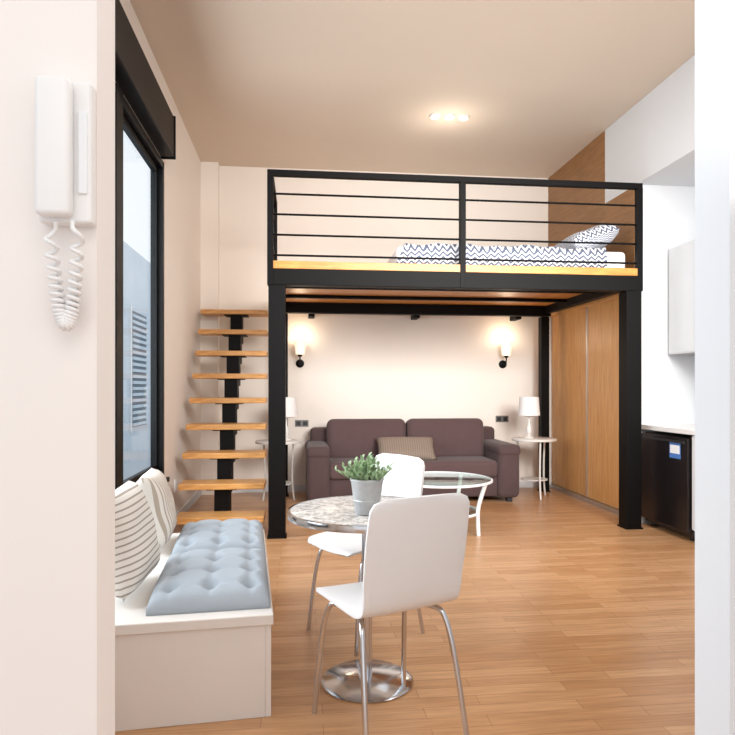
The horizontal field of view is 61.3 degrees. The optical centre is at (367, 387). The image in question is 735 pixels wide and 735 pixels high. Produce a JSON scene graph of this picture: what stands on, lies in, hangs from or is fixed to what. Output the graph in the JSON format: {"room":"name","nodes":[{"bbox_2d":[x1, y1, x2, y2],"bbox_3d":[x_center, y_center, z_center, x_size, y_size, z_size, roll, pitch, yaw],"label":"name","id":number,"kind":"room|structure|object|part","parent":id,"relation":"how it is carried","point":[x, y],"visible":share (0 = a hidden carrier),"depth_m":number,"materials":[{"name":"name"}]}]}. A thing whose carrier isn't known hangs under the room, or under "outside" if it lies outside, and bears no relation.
{"room":"studio apartment","nodes":[
{"label":"studio apartment","id":0,"kind":"room"},
{"bbox_2d":[115,0,200,511],"bbox_3d":[-1.656,-0.695,4.170,0.090,3.880,6.350,0,0,-6],"label":"wall","id":1,"kind":"structure","parent":0,"point":[182,175],"depth_m":5.95,"materials":[{"name":"beige paint"}]},
{"bbox_2d":[115,83,163,489],"bbox_3d":[-1.675,-0.570,4.505,0.105,2.630,1.380,0,0,-6],"label":"window","id":2,"kind":"structure","parent":1,"relation":"in","point":[118,94],"depth_m":5.09,"materials":[{"name":"black metal"}]},
{"bbox_3d":[-1.692,-1.800,4.549,0.040,0.050,1.170,0,0,-6],"label":"sash","id":3,"kind":"part","parent":2,"relation":"part of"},
{"bbox_3d":[-1.692,0.660,4.549,0.040,0.050,1.170,0,0,-6],"label":"sash","id":4,"kind":"part","parent":2,"relation":"part of","materials":[{"name":"black metal"}]},
{"bbox_2d":[115,0,175,159],"bbox_3d":[-1.463,-2.085,3.372,0.119,0.360,3.620,0,0,-6],"label":"roller blind","id":5,"kind":"object","parent":2,"relation":"attached to","point":[134,75],"visible":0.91,"depth_m":4.16,"materials":[{"name":"black fabric"}]},
{"bbox_3d":[-1.753,-0.570,5.110,0.040,2.510,0.040,0,0,-6],"label":"sash","id":6,"kind":"part","parent":2,"relation":"part of","materials":[{"name":"black metal"}]},
{"bbox_2d":[115,83,163,167],"bbox_3d":[-1.549,-1.855,3.327,0.100,0.060,3.750,0,0,-6],"label":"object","id":7,"kind":"object","parent":1,"relation":"attached to","point":[128,113],"visible":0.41,"depth_m":4.47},
{"bbox_2d":[174,479,176,492],"bbox_3d":[-1.774,0.905,5.732,0.014,0.120,0.080,0,0,-6],"label":"wall socket","id":8,"kind":"object","parent":1,"relation":"attached to","point":[175,480],"visible":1,"depth_m":5.70,"materials":[{"name":"white plastic"}]},
{"bbox_2d":[176,490,201,515],"bbox_3d":[-1.827,1.205,6.229,0.015,0.080,1.980,0,0,-6],"label":"baseboard","id":9,"kind":"structure","parent":1,"relation":"attached to","point":[197,495],"depth_m":6.46,"materials":[{"name":"white paint"}]},
{"bbox_2d":[201,162,218,494],"bbox_3d":[-1.849,-0.695,7.283,0.200,3.880,0.120,0,0,-6],"label":"pillar","id":10,"kind":"structure","parent":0,"point":[209,170],"depth_m":7.22,"materials":[{"name":"beige paint"}]},
{"bbox_2d":[0,0,734,734],"bbox_3d":[1.198,-0.695,1.237,5.150,3.880,0.100,0,0,-6],"label":"wall","id":11,"kind":"structure","parent":0,"point":[57,386],"depth_m":1.01,"materials":[{"name":"paint"}]},
{"bbox_2d":[35,75,95,330],"bbox_3d":[-0.476,-0.287,0.975,0.080,0.396,0.058,0,0,-6],"label":"phone","id":12,"kind":"object","parent":11,"relation":"attached to","point":[65,109],"visible":1,"depth_m":0.96,"materials":[{"name":"white plastic"}]},
{"bbox_3d":[-0.473,-0.176,0.970,0.061,0.172,0.031,0,0,-6],"label":"coiled cord","id":13,"kind":"part","parent":12,"relation":"part of","materials":[{"name":"white plastic"}]},
{"bbox_3d":[-0.478,-0.372,0.989,0.080,0.225,0.030,0,0,-6],"label":"plate","id":14,"kind":"part","parent":12,"relation":"part of","materials":[{"name":"white plastic"}]},
{"bbox_2d":[219,166,551,484],"bbox_3d":[0.495,-0.695,7.699,5.150,3.880,0.200,0,0,-6],"label":"wall","id":15,"kind":"structure","parent":0,"point":[356,366],"depth_m":7.55,"materials":[{"name":"beige paint"}]},
{"bbox_2d":[294,340,305,367],"bbox_3d":[-0.800,-0.405,7.351,0.144,0.320,0.212,0,0,-6],"label":"wall sconce","id":16,"kind":"object","parent":15,"relation":"attached to","point":[299,344],"visible":1,"depth_m":7.28,"materials":[{"name":"white glass"}]},
{"bbox_3d":[-0.810,-0.295,7.445,0.100,0.100,0.022,0,0,-6],"label":"wall plate","id":17,"kind":"part","parent":16,"relation":"part of","materials":[{"name":"black metal"}]},
{"bbox_3d":[-0.797,-0.480,7.317,0.144,0.170,0.144,0,0,-6],"label":"lamp shade","id":18,"kind":"part","parent":16,"relation":"part of","materials":[{"name":"white glass"}]},
{"bbox_2d":[295,420,308,426],"bbox_3d":[-0.790,0.425,7.451,0.162,0.080,0.014,0,0,-6],"label":"wall socket","id":19,"kind":"object","parent":15,"relation":"attached to","point":[298,423],"visible":1,"depth_m":7.45,"materials":[{"name":"plastic"}]},
{"bbox_3d":[-0.831,0.425,7.449,0.080,0.080,0.010,0,0,-6],"label":"frame","id":20,"kind":"part","parent":19,"relation":"part of","materials":[{"name":"black plastic"}]},
{"bbox_3d":[-0.750,0.425,7.458,0.080,0.080,0.010,0,0,-6],"label":"frame","id":21,"kind":"part","parent":19,"relation":"part of","materials":[{"name":"black plastic"}]},
{"bbox_2d":[231,481,537,492],"bbox_3d":[0.258,1.205,7.565,4.050,0.080,0.015,0,0,-6],"label":"baseboard","id":22,"kind":"structure","parent":15,"relation":"attached to","point":[522,484],"depth_m":7.44,"materials":[{"name":"white paint"}]},
{"bbox_2d":[496,416,507,421],"bbox_3d":[1.675,0.385,7.720,0.162,0.080,0.014,0,0,-6],"label":"wall socket","id":23,"kind":"object","parent":15,"relation":"attached to","point":[498,418],"visible":1,"depth_m":7.71,"materials":[{"name":"plastic"}]},
{"bbox_2d":[499,341,511,367],"bbox_3d":[1.695,-0.405,7.622,0.144,0.320,0.212,0,0,-6],"label":"wall sconce","id":24,"kind":"object","parent":15,"relation":"attached to","point":[506,346],"visible":1,"depth_m":7.55,"materials":[{"name":"white glass"}]},
{"bbox_3d":[1.685,-0.295,7.717,0.100,0.100,0.022,0,0,-6],"label":"wall plate","id":25,"kind":"part","parent":24,"relation":"part of","materials":[{"name":"black metal"}]},
{"bbox_3d":[1.699,-0.480,7.588,0.144,0.170,0.144,0,0,-6],"label":"lamp shade","id":26,"kind":"part","parent":24,"relation":"part of","materials":[{"name":"white glass"}]},
{"bbox_2d":[115,487,694,734],"bbox_3d":[0.987,1.295,3.175,5.150,0.100,9.300,0,0,-6],"label":"floor","id":27,"kind":"structure","parent":0,"point":[565,619],"depth_m":3.16,"materials":[{"name":"brown wood"}]},
{"bbox_2d":[115,529,272,731],"bbox_3d":[-0.902,1.050,2.968,0.840,0.390,1.440,0,0,-11],"label":"storage bench","id":28,"kind":"object","parent":27,"relation":"on","point":[204,667],"visible":0.47,"depth_m":2.30,"materials":[{"name":"white wood"}]},
{"bbox_2d":[115,479,159,601],"bbox_3d":[-1.012,0.619,2.601,0.225,0.408,0.460,0,0,-6],"label":"throw pillow","id":29,"kind":"object","parent":28,"relation":"on","point":[137,549],"visible":0.62,"depth_m":2.46,"materials":[{"name":"fabric"}]},
{"bbox_2d":[136,467,176,547],"bbox_3d":[-1.145,0.637,3.349,0.213,0.369,0.423,0,0,-15],"label":"throw pillow","id":30,"kind":"object","parent":28,"relation":"on","point":[154,484],"visible":0.59,"depth_m":3.19,"materials":[{"name":"fabric"}]},
{"bbox_2d":[146,547,269,615],"bbox_3d":[-0.667,0.804,2.698,0.460,0.100,0.680,0,0,-11],"label":"seat cushion","id":31,"kind":"object","parent":28,"relation":"on","point":[232,578],"visible":1,"depth_m":2.46,"materials":[{"name":"blue fabric"}]},
{"bbox_2d":[171,518,264,554],"bbox_3d":[-0.798,0.804,3.380,0.460,0.100,0.630,0,0,-11],"label":"seat cushion","id":32,"kind":"object","parent":28,"relation":"on","point":[214,534],"visible":0.77,"depth_m":3.21,"materials":[{"name":"blue fabric"}]},
{"bbox_2d":[176,309,267,524],"bbox_3d":[-1.385,0.180,6.214,0.808,2.129,2.104,0,0,-6],"label":"staircase","id":33,"kind":"structure","parent":27,"relation":"on","point":[225,483],"depth_m":5.91,"materials":[{"name":"brown wood"}]},
{"bbox_2d":[255,439,300,500],"bbox_3d":[-0.974,0.910,6.774,0.500,0.675,0.500,0,0,-6],"label":"side table","id":34,"kind":"object","parent":27,"relation":"on","point":[263,442],"visible":0.59,"depth_m":6.84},
{"bbox_3d":[-1.144,0.921,6.849,0.049,0.653,0.022,0,0,24],"label":"leg","id":35,"kind":"part","parent":34,"relation":"part of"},
{"bbox_2d":[286,397,296,440],"bbox_3d":[-0.892,0.338,6.803,0.244,0.470,0.244,0,0,-6],"label":"table lamp","id":36,"kind":"object","parent":34,"relation":"on","point":[291,404],"visible":0.59,"depth_m":6.72,"materials":[{"name":"fabric"}]},
{"bbox_3d":[-0.892,0.207,6.803,0.244,0.210,0.244,0,0,-6],"label":"lamp shade","id":37,"kind":"part","parent":36,"relation":"part of","materials":[{"name":"fabric"}]},
{"bbox_3d":[-0.824,0.921,6.884,0.049,0.653,0.022,0,0,-36],"label":"leg","id":38,"kind":"part","parent":34,"relation":"part of","materials":[{"name":"white metal"}]},
{"bbox_2d":[287,495,412,703],"bbox_3d":[-0.002,0.878,2.635,0.676,0.733,0.676,0,0,-6],"label":"dining table","id":39,"kind":"object","parent":27,"relation":"on","point":[342,681],"visible":0.61,"depth_m":2.58,"materials":[{"name":"stone"}]},
{"bbox_2d":[335,452,395,514],"bbox_3d":[-0.004,0.387,2.534,0.243,0.249,0.217,0,0,17],"label":"potted plant","id":40,"kind":"object","parent":39,"relation":"on","point":[366,482],"visible":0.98,"depth_m":2.49,"materials":[{"name":"green plant"}]},
{"bbox_2d":[307,453,424,656],"bbox_3d":[-0.004,0.802,3.176,0.497,0.889,0.420,0,0,-39],"label":"dining chair","id":41,"kind":"object","parent":27,"relation":"on","point":[406,479],"visible":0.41,"depth_m":3.19,"materials":[{"name":"white paint"}]},
{"bbox_3d":[-0.195,1.018,3.217,0.243,0.457,0.022,0,0,-14],"label":"leg","id":42,"kind":"part","parent":41,"relation":"part of","materials":[{"name":"silver metal"}]},
{"bbox_3d":[-0.004,1.018,2.980,0.022,0.457,0.243,0,0,26],"label":"leg","id":43,"kind":"part","parent":41,"relation":"part of","materials":[{"name":"silver metal"}]},
{"bbox_3d":[0.171,1.018,3.115,0.253,0.458,0.032,0,0,-15],"label":"leg","id":44,"kind":"part","parent":41,"relation":"part of","materials":[{"name":"silver metal"}]},
{"bbox_2d":[312,492,469,734],"bbox_3d":[0.078,0.802,2.273,0.420,0.889,0.497,0,0,-28],"label":"dining chair","id":45,"kind":"object","parent":27,"relation":"on","point":[414,554],"visible":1,"depth_m":2.09,"materials":[{"name":"white paint"}]},
{"bbox_3d":[-0.114,1.018,2.309,0.243,0.457,0.022,0,0,37],"label":"leg","id":46,"kind":"part","parent":45,"relation":"part of","materials":[{"name":"silver metal"}]},
{"bbox_3d":[-0.014,1.018,2.112,0.032,0.458,0.253,0,0,-4],"label":"leg","id":47,"kind":"part","parent":45,"relation":"part of","materials":[{"name":"silver metal"}]},
{"bbox_3d":[0.154,1.018,2.453,0.022,0.457,0.243,0,0,-3],"label":"leg","id":48,"kind":"part","parent":45,"relation":"part of","materials":[{"name":"silver metal"}]},
{"bbox_3d":[0.263,1.018,2.261,0.253,0.458,0.032,0,0,37],"label":"leg","id":49,"kind":"part","parent":45,"relation":"part of","materials":[{"name":"silver metal"}]},
{"bbox_2d":[305,418,520,501],"bbox_3d":[0.464,0.800,7.054,2.326,0.890,0.955,0,0,-6],"label":"sofa","id":50,"kind":"object","parent":27,"relation":"on","point":[465,445],"visible":0.86,"depth_m":6.88,"materials":[{"name":"brown fabric"}]},
{"bbox_3d":[-0.564,0.920,6.940,0.240,0.550,0.920,0,0,-6],"label":"arm","id":51,"kind":"part","parent":50,"relation":"part of","materials":[{"name":"brown fabric"}]},
{"bbox_2d":[329,457,374,479],"bbox_3d":[0.015,0.882,6.907,0.919,0.185,0.670,0,0,-6],"label":"seat cushion","id":52,"kind":"object","parent":50,"relation":"on","point":[333,461],"depth_m":6.56,"materials":[{"name":"brown fabric"}]},
{"bbox_2d":[326,419,405,457],"bbox_3d":[-0.015,0.603,7.181,0.915,0.485,0.240,0,-9,-6],"label":"cushion","id":53,"kind":"object","parent":50,"relation":"on","point":[345,438],"depth_m":7.06,"materials":[{"name":"brown fabric"}]},
{"bbox_3d":[0.424,0.820,7.420,2.210,0.710,0.220,0,0,-6],"label":"frame","id":54,"kind":"part","parent":50,"relation":"part of","materials":[{"name":"brown fabric"}]},
{"bbox_2d":[376,437,436,459],"bbox_3d":[0.427,0.675,6.887,0.660,0.156,0.340,0,40,-2],"label":"throw pillow","id":55,"kind":"object","parent":50,"relation":"on","point":[421,447],"depth_m":6.82,"materials":[{"name":"beige fabric"}]},
{"bbox_2d":[405,418,483,456],"bbox_3d":[0.905,0.603,7.281,0.915,0.485,0.240,0,-9,-6],"label":"cushion","id":56,"kind":"object","parent":50,"relation":"on","point":[453,437],"depth_m":7.17,"materials":[{"name":"brown fabric"}]},
{"bbox_2d":[423,456,497,477],"bbox_3d":[0.935,0.882,7.007,0.919,0.185,0.670,0,0,-6],"label":"seat cushion","id":57,"kind":"object","parent":50,"relation":"on","point":[481,465],"depth_m":6.70,"materials":[{"name":"brown fabric"}]},
{"bbox_3d":[1.493,0.920,7.164,0.240,0.550,0.920,0,0,-6],"label":"arm","id":58,"kind":"part","parent":50,"relation":"part of","materials":[{"name":"brown fabric"}]},
{"bbox_2d":[267,169,642,538],"bbox_3d":[0.676,-0.282,6.446,3.280,3.055,2.329,0,0,-6],"label":"platform","id":59,"kind":"object","parent":27,"relation":"on","point":[311,288],"visible":0.99,"depth_m":5.42,"materials":[{"name":"black metal"}]},
{"bbox_3d":[-0.807,-1.310,5.145,0.050,0.910,0.055,0,0,-6],"label":"rail post","id":60,"kind":"part","parent":59,"relation":"part of","materials":[{"name":"black metal"}]},
{"bbox_3d":[-0.858,-1.785,5.615,0.050,0.050,0.890,0,0,-6],"label":"rail","id":61,"kind":"part","parent":59,"relation":"part of","materials":[{"name":"black metal"}]},
{"bbox_3d":[-0.904,-1.310,6.038,0.050,0.910,0.040,0,0,-6],"label":"rail post","id":62,"kind":"part","parent":59,"relation":"part of","materials":[{"name":"black metal"}]},
{"bbox_3d":[-0.757,0.195,5.199,0.140,2.100,0.140,0,0,-6],"label":"post","id":63,"kind":"part","parent":59,"relation":"part of","materials":[{"name":"black metal"}]},
{"bbox_3d":[-0.970,0.195,7.157,0.100,2.100,0.100,0,0,-6],"label":"post","id":64,"kind":"part","parent":59,"relation":"part of","materials":[{"name":"black metal"}]},
{"bbox_3d":[0.799,-1.105,5.323,3.220,0.018,0.018,0,0,-6],"label":"rail rod","id":65,"kind":"part","parent":59,"relation":"part of","materials":[{"name":"black metal"}]},
{"bbox_3d":[0.799,-1.275,5.323,3.220,0.018,0.018,0,0,-6],"label":"rail rod","id":66,"kind":"part","parent":59,"relation":"part of","materials":[{"name":"black metal"}]},
{"bbox_3d":[0.799,-1.445,5.323,3.220,0.018,0.018,0,0,-6],"label":"rail rod","id":67,"kind":"part","parent":59,"relation":"part of","materials":[{"name":"black metal"}]},
{"bbox_3d":[0.799,-1.785,5.323,3.280,0.050,0.050,0,0,-6],"label":"rail","id":68,"kind":"part","parent":59,"relation":"part of","materials":[{"name":"black metal"}]},
{"bbox_3d":[0.799,-1.615,5.323,3.220,0.018,0.018,0,0,-6],"label":"rail rod","id":69,"kind":"part","parent":59,"relation":"part of","materials":[{"name":"black metal"}]},
{"bbox_3d":[0.814,-1.310,5.322,0.050,0.910,0.055,0,0,-6],"label":"rail post","id":70,"kind":"part","parent":59,"relation":"part of","materials":[{"name":"black metal"}]},
{"bbox_2d":[387,225,624,267],"bbox_3d":[1.218,-1.298,6.272,2.140,0.483,1.560,0,0,-6],"label":"bed","id":71,"kind":"object","parent":59,"relation":"on","point":[600,233],"visible":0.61,"depth_m":5.54,"materials":[{"name":"white fabric"}]},
{"bbox_2d":[396,243,606,267],"bbox_3d":[1.119,-1.178,6.261,1.940,0.226,1.560,0,0,-6],"label":"bedspread","id":72,"kind":"object","parent":71,"relation":"on","point":[575,252],"depth_m":5.50,"materials":[{"name":"white fabric"}]},
{"bbox_3d":[1.228,-1.151,6.275,2.120,0.189,1.490,0,0,-6],"label":"mattress","id":73,"kind":"part","parent":71,"relation":"part of","materials":[{"name":"white fabric"}]},
{"bbox_2d":[554,225,619,248],"bbox_3d":[2.081,-1.395,6.021,0.480,0.229,0.660,-20,2,-6],"label":"pillow","id":74,"kind":"object","parent":71,"relation":"on","point":[600,233],"depth_m":5.73,"materials":[{"name":"white fabric"}]},
{"bbox_3d":[2.131,0.195,7.495,0.100,2.100,0.100,0,0,-6],"label":"post","id":75,"kind":"part","parent":59,"relation":"part of","materials":[{"name":"black metal"}]},
{"bbox_3d":[2.345,0.195,5.536,0.140,2.100,0.140,0,0,-6],"label":"post","id":76,"kind":"part","parent":59,"relation":"part of","materials":[{"name":"black metal"}]},
{"bbox_3d":[2.404,-1.310,5.495,0.050,0.910,0.055,0,0,-6],"label":"rail post","id":77,"kind":"part","parent":59,"relation":"part of","materials":[{"name":"black metal"}]},
{"bbox_2d":[423,471,492,535],"bbox_3d":[0.637,1.017,5.421,0.904,0.460,0.904,0,0,-14],"label":"coffee table","id":78,"kind":"object","parent":27,"relation":"on","point":[459,485],"visible":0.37,"depth_m":5.21,"materials":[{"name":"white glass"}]},
{"bbox_3d":[0.637,0.798,5.421,0.880,0.010,0.880,0,0,-14],"label":"glass","id":79,"kind":"part","parent":78,"relation":"part of","materials":[{"name":"clear glass"}]},
{"bbox_3d":[0.851,1.024,5.741,0.036,0.446,0.103,0,0,34],"label":"leg","id":80,"kind":"part","parent":78,"relation":"part of","materials":[{"name":"white paint"}]},
{"bbox_3d":[0.957,1.024,5.207,0.103,0.446,0.036,0,0,34],"label":"leg","id":81,"kind":"part","parent":78,"relation":"part of","materials":[{"name":"white paint"}]},
{"bbox_2d":[512,436,556,499],"bbox_3d":[1.904,0.910,7.088,0.500,0.675,0.500,0,0,-6],"label":"side table","id":82,"kind":"object","parent":27,"relation":"on","point":[520,439],"visible":0.84,"depth_m":7.00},
{"bbox_2d":[518,397,539,438],"bbox_3d":[1.844,0.338,7.081,0.244,0.470,0.244,0,0,-6],"label":"table lamp","id":83,"kind":"object","parent":82,"relation":"on","point":[528,406],"visible":1,"depth_m":6.99,"materials":[{"name":"fabric"}]},
{"bbox_3d":[1.844,0.207,7.081,0.244,0.210,0.244,0,0,-6],"label":"lamp shade","id":84,"kind":"part","parent":83,"relation":"part of","materials":[{"name":"fabric"}]},
{"bbox_2d":[521,476,547,480],"bbox_3d":[1.904,1.039,7.088,0.300,0.012,0.300,0,0,-6],"label":"shelf","id":85,"kind":"object","parent":82,"relation":"attached to","point":[530,478],"depth_m":7.08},
{"bbox_3d":[1.924,0.921,6.903,0.022,0.654,0.049,0,0,-6],"label":"leg","id":86,"kind":"part","parent":82,"relation":"part of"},
{"bbox_3d":[2.054,0.921,7.198,0.049,0.653,0.022,0,0,-36],"label":"leg","id":87,"kind":"part","parent":82,"relation":"part of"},
{"bbox_2d":[549,293,618,514],"bbox_3d":[2.659,0.120,6.803,0.580,2.250,1.990,0,0,-6],"label":"sliding closet","id":88,"kind":"object","parent":27,"relation":"on","point":[585,337],"visible":0.52,"depth_m":6.78,"materials":[{"name":"brown wood"}]},
{"bbox_3d":[2.375,0.155,7.272,0.023,2.080,0.977,0,0,-6],"label":"sliding door","id":89,"kind":"part","parent":88,"relation":"part of","materials":[{"name":"brown wood"}]},
{"bbox_3d":[2.476,0.155,6.290,0.035,2.080,0.982,0,0,-6],"label":"sliding door","id":90,"kind":"part","parent":88,"relation":"part of","materials":[{"name":"brown wood"}]},
{"bbox_2d":[642,432,694,540],"bbox_3d":[2.821,0.825,5.367,0.590,0.840,0.700,0,0,-6],"label":"mini fridge","id":91,"kind":"object","parent":27,"relation":"on","point":[666,456],"visible":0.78,"depth_m":5.28,"materials":[{"name":"black metal"}]},
{"bbox_3d":[2.535,0.445,5.336,0.016,0.020,0.620,0,0,-6],"label":"handle","id":92,"kind":"part","parent":91,"relation":"part of","materials":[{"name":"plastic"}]},
{"bbox_2d":[642,424,694,530],"bbox_3d":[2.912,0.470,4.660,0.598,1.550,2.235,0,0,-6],"label":"kitchen cabinet","id":93,"kind":"object","parent":27,"relation":"on","point":[689,429],"depth_m":5.13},
{"bbox_3d":[2.800,0.810,5.747,0.570,0.870,0.040,0,0,-6],"label":"panel","id":94,"kind":"part","parent":93,"relation":"part of","materials":[{"name":"black wood"}]},
{"bbox_2d":[642,424,694,434],"bbox_3d":[2.908,0.355,4.660,0.590,0.040,2.235,0,0,-6],"label":"countertop","id":95,"kind":"structure","parent":93,"relation":"on","point":[689,429],"depth_m":5.36,"materials":[{"name":"white stone"}]},
{"bbox_3d":[2.634,0.760,4.728,0.020,0.750,0.480,0,0,-6],"label":"cabinet door","id":96,"kind":"part","parent":93,"relation":"part of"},
{"bbox_2d":[130,0,694,177],"bbox_3d":[0.987,-2.695,3.175,5.150,0.120,9.300,0,0,-6],"label":"ceiling","id":97,"kind":"structure","parent":0,"point":[344,85],"depth_m":5.23,"materials":[{"name":"paint"}]},
{"bbox_2d":[429,113,468,120],"bbox_3d":[0.794,-2.619,6.011,0.390,0.032,0.110,0,0,-6],"label":"ceiling spotlight","id":98,"kind":"object","parent":97,"relation":"attached to","point":[434,116],"depth_m":5.99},
{"bbox_2d":[548,131,604,247],"bbox_3d":[2.642,-1.825,7.097,0.590,1.619,1.459,0,0,-6],"label":"wood panel","id":99,"kind":"object","parent":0,"point":[589,164],"depth_m":6.92,"materials":[{"name":"brown wood"}]},
{"bbox_2d":[605,190,634,267],"bbox_3d":[2.752,-1.450,6.093,0.590,0.870,0.559,0,0,-6],"label":"wood panel","id":100,"kind":"object","parent":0,"point":[613,214],"depth_m":5.96,"materials":[{"name":"brown wood"}]},
{"bbox_2d":[642,185,694,423],"bbox_3d":[2.799,-0.320,5.794,0.579,3.130,0.035,0,0,-6],"label":"wall","id":101,"kind":"structure","parent":0,"point":[668,380],"depth_m":5.77,"materials":[{"name":"white paint"}]},
{"bbox_3d":[3.310,-0.695,4.711,0.200,3.880,6.350,0,0,-6],"label":"wall","id":102,"kind":"structure","parent":0,"visible":0},
{"bbox_2d":[605,55,694,202],"bbox_3d":[2.990,-2.260,3.942,0.599,0.748,4.888,0,0,-6],"label":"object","id":103,"kind":"structure","parent":102,"relation":"attached to","point":[653,142],"depth_m":5.47,"materials":[{"name":"white paint"}]},
{"bbox_2d":[669,240,694,353],"bbox_3d":[3.060,-0.797,4.669,0.304,0.975,2.220,0,0,-6],"label":"upper cabinet","id":104,"kind":"object","parent":102,"relation":"attached to","point":[681,257],"visible":0.35,"depth_m":5.54,"materials":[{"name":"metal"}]},
{"label":"outside","id":105,"kind":"structure","parent":0,"visible":0},
{"bbox_2d":[123,241,149,479],"bbox_3d":[-5.375,-0.555,11.486,0.200,5.600,28.000,0,0,-6],"label":"wall","id":106,"kind":"structure","parent":105,"point":[136,269],"depth_m":15.07,"materials":[{"name":"white paint"}]},
{"bbox_2d":[129,305,131,431],"bbox_3d":[-5.592,-0.455,14.641,0.050,3.000,0.080,0,0,-6],"label":"window frame","id":107,"kind":"structure","parent":106,"relation":"in","point":[130,306],"depth_m":14.60,"materials":[{"name":"white metal"}]},
{"bbox_2d":[132,310,145,426],"bbox_3d":[-5.700,-0.455,15.424,0.025,2.800,1.500,0,0,-6],"label":"shutter","id":108,"kind":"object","parent":106,"relation":"in","point":[133,312],"depth_m":15.39,"materials":[{"name":"grey metal"}]},
{"bbox_2d":[132,314,147,322],"bbox_3d":[-5.663,-1.730,15.428,0.060,0.070,1.460,0,0,-6],"label":"louvres","id":109,"kind":"object","parent":108,"relation":"attached to","point":[133,315],"visible":1,"depth_m":15.34,"materials":[{"name":"white metal"}]},
{"bbox_2d":[132,320,147,328],"bbox_3d":[-5.663,-1.585,15.428,0.060,0.070,1.460,0,0,-6],"label":"louvres","id":110,"kind":"object","parent":108,"relation":"attached to","point":[133,321],"visible":1,"depth_m":15.37,"materials":[{"name":"grey metal"}]},
{"bbox_2d":[132,332,147,339],"bbox_3d":[-5.663,-1.295,15.428,0.060,0.070,1.460,0,0,-6],"label":"louvres","id":111,"kind":"object","parent":108,"relation":"attached to","point":[133,333],"visible":1,"depth_m":15.32,"materials":[{"name":"white metal"}]},
{"bbox_2d":[132,326,147,333],"bbox_3d":[-5.663,-1.440,15.428,0.060,0.070,1.460,0,0,-6],"label":"louvres","id":112,"kind":"object","parent":108,"relation":"attached to","point":[133,327],"visible":1,"depth_m":15.32,"materials":[{"name":"white metal"}]},
{"bbox_2d":[132,338,147,344],"bbox_3d":[-5.663,-1.150,15.428,0.060,0.070,1.460,0,0,-6],"label":"louvres","id":113,"kind":"object","parent":108,"relation":"attached to","point":[133,339],"visible":1,"depth_m":15.27,"materials":[{"name":"white metal"}]},
{"bbox_2d":[132,420,147,426],"bbox_3d":[-5.663,0.880,15.428,0.060,0.070,1.460,0,0,-6],"label":"louvres","id":114,"kind":"object","parent":108,"relation":"attached to","point":[146,421],"visible":1,"depth_m":15.27,"materials":[{"name":"white metal"}]},
{"bbox_2d":[132,350,147,355],"bbox_3d":[-5.663,-0.860,15.428,0.060,0.070,1.460,0,0,-6],"label":"louvres","id":115,"kind":"object","parent":108,"relation":"attached to","point":[133,351],"visible":1,"depth_m":15.27,"materials":[{"name":"white metal"}]},
{"bbox_2d":[132,344,147,350],"bbox_3d":[-5.663,-1.005,15.428,0.060,0.070,1.460,0,0,-6],"label":"louvres","id":116,"kind":"object","parent":108,"relation":"attached to","point":[133,345],"visible":1,"depth_m":15.27,"materials":[{"name":"white metal"}]},
{"bbox_2d":[132,356,147,361],"bbox_3d":[-5.663,-0.715,15.428,0.060,0.070,1.460,0,0,-6],"label":"louvres","id":117,"kind":"object","parent":108,"relation":"attached to","point":[133,357],"visible":1,"depth_m":15.33,"materials":[{"name":"white metal"}]},
{"bbox_2d":[132,409,147,413],"bbox_3d":[-5.663,0.590,15.428,0.060,0.070,1.460,0,0,-6],"label":"louvres","id":118,"kind":"object","parent":108,"relation":"attached to","point":[145,410],"visible":1,"depth_m":15.29,"materials":[{"name":"white metal"}]},
{"bbox_2d":[132,415,147,419],"bbox_3d":[-5.663,0.735,15.428,0.060,0.070,1.460,0,0,-6],"label":"louvres","id":119,"kind":"object","parent":108,"relation":"attached to","point":[143,416],"visible":1,"depth_m":15.27,"materials":[{"name":"white metal"}]},
{"bbox_2d":[132,362,147,366],"bbox_3d":[-5.663,-0.570,15.428,0.060,0.070,1.460,0,0,-6],"label":"louvres","id":120,"kind":"object","parent":108,"relation":"attached to","point":[133,364],"visible":1,"depth_m":15.27,"materials":[{"name":"white metal"}]},
{"bbox_2d":[132,404,147,407],"bbox_3d":[-5.663,0.445,15.428,0.060,0.070,1.460,0,0,-6],"label":"louvres","id":121,"kind":"object","parent":108,"relation":"attached to","point":[139,405],"visible":1,"depth_m":15.37,"materials":[{"name":"white metal"}]},
{"bbox_2d":[132,398,147,401],"bbox_3d":[-5.663,0.300,15.428,0.060,0.070,1.460,0,0,-6],"label":"louvres","id":122,"kind":"object","parent":108,"relation":"attached to","point":[141,399],"visible":1,"depth_m":15.32,"materials":[{"name":"white metal"}]},
{"bbox_2d":[132,387,147,389],"bbox_3d":[-5.663,0.010,15.428,0.060,0.070,1.460,0,0,-6],"label":"louvres","id":123,"kind":"object","parent":108,"relation":"attached to","point":[133,388],"visible":1,"depth_m":15.32,"materials":[{"name":"white metal"}]},
{"bbox_2d":[132,381,147,383],"bbox_3d":[-5.663,-0.135,15.428,0.060,0.070,1.460,0,0,-6],"label":"louvres","id":124,"kind":"object","parent":108,"relation":"attached to","point":[133,382],"visible":1,"depth_m":15.32,"materials":[{"name":"white metal"}]},
{"bbox_2d":[132,369,147,372],"bbox_3d":[-5.663,-0.425,15.428,0.060,0.070,1.460,0,0,-6],"label":"louvres","id":125,"kind":"object","parent":108,"relation":"attached to","point":[133,370],"visible":1,"depth_m":15.32,"materials":[{"name":"white metal"}]},
{"bbox_2d":[132,375,147,378],"bbox_3d":[-5.663,-0.280,15.428,0.060,0.070,1.460,0,0,-6],"label":"louvres","id":126,"kind":"object","parent":108,"relation":"attached to","point":[133,376],"visible":1,"depth_m":15.27,"materials":[{"name":"white metal"}]},
{"bbox_2d":[132,393,147,395],"bbox_3d":[-5.663,0.155,15.428,0.060,0.070,1.460,0,0,-6],"label":"louvres","id":127,"kind":"object","parent":108,"relation":"attached to","point":[133,394],"visible":1,"depth_m":15.27,"materials":[{"name":"white metal"}]}
]}

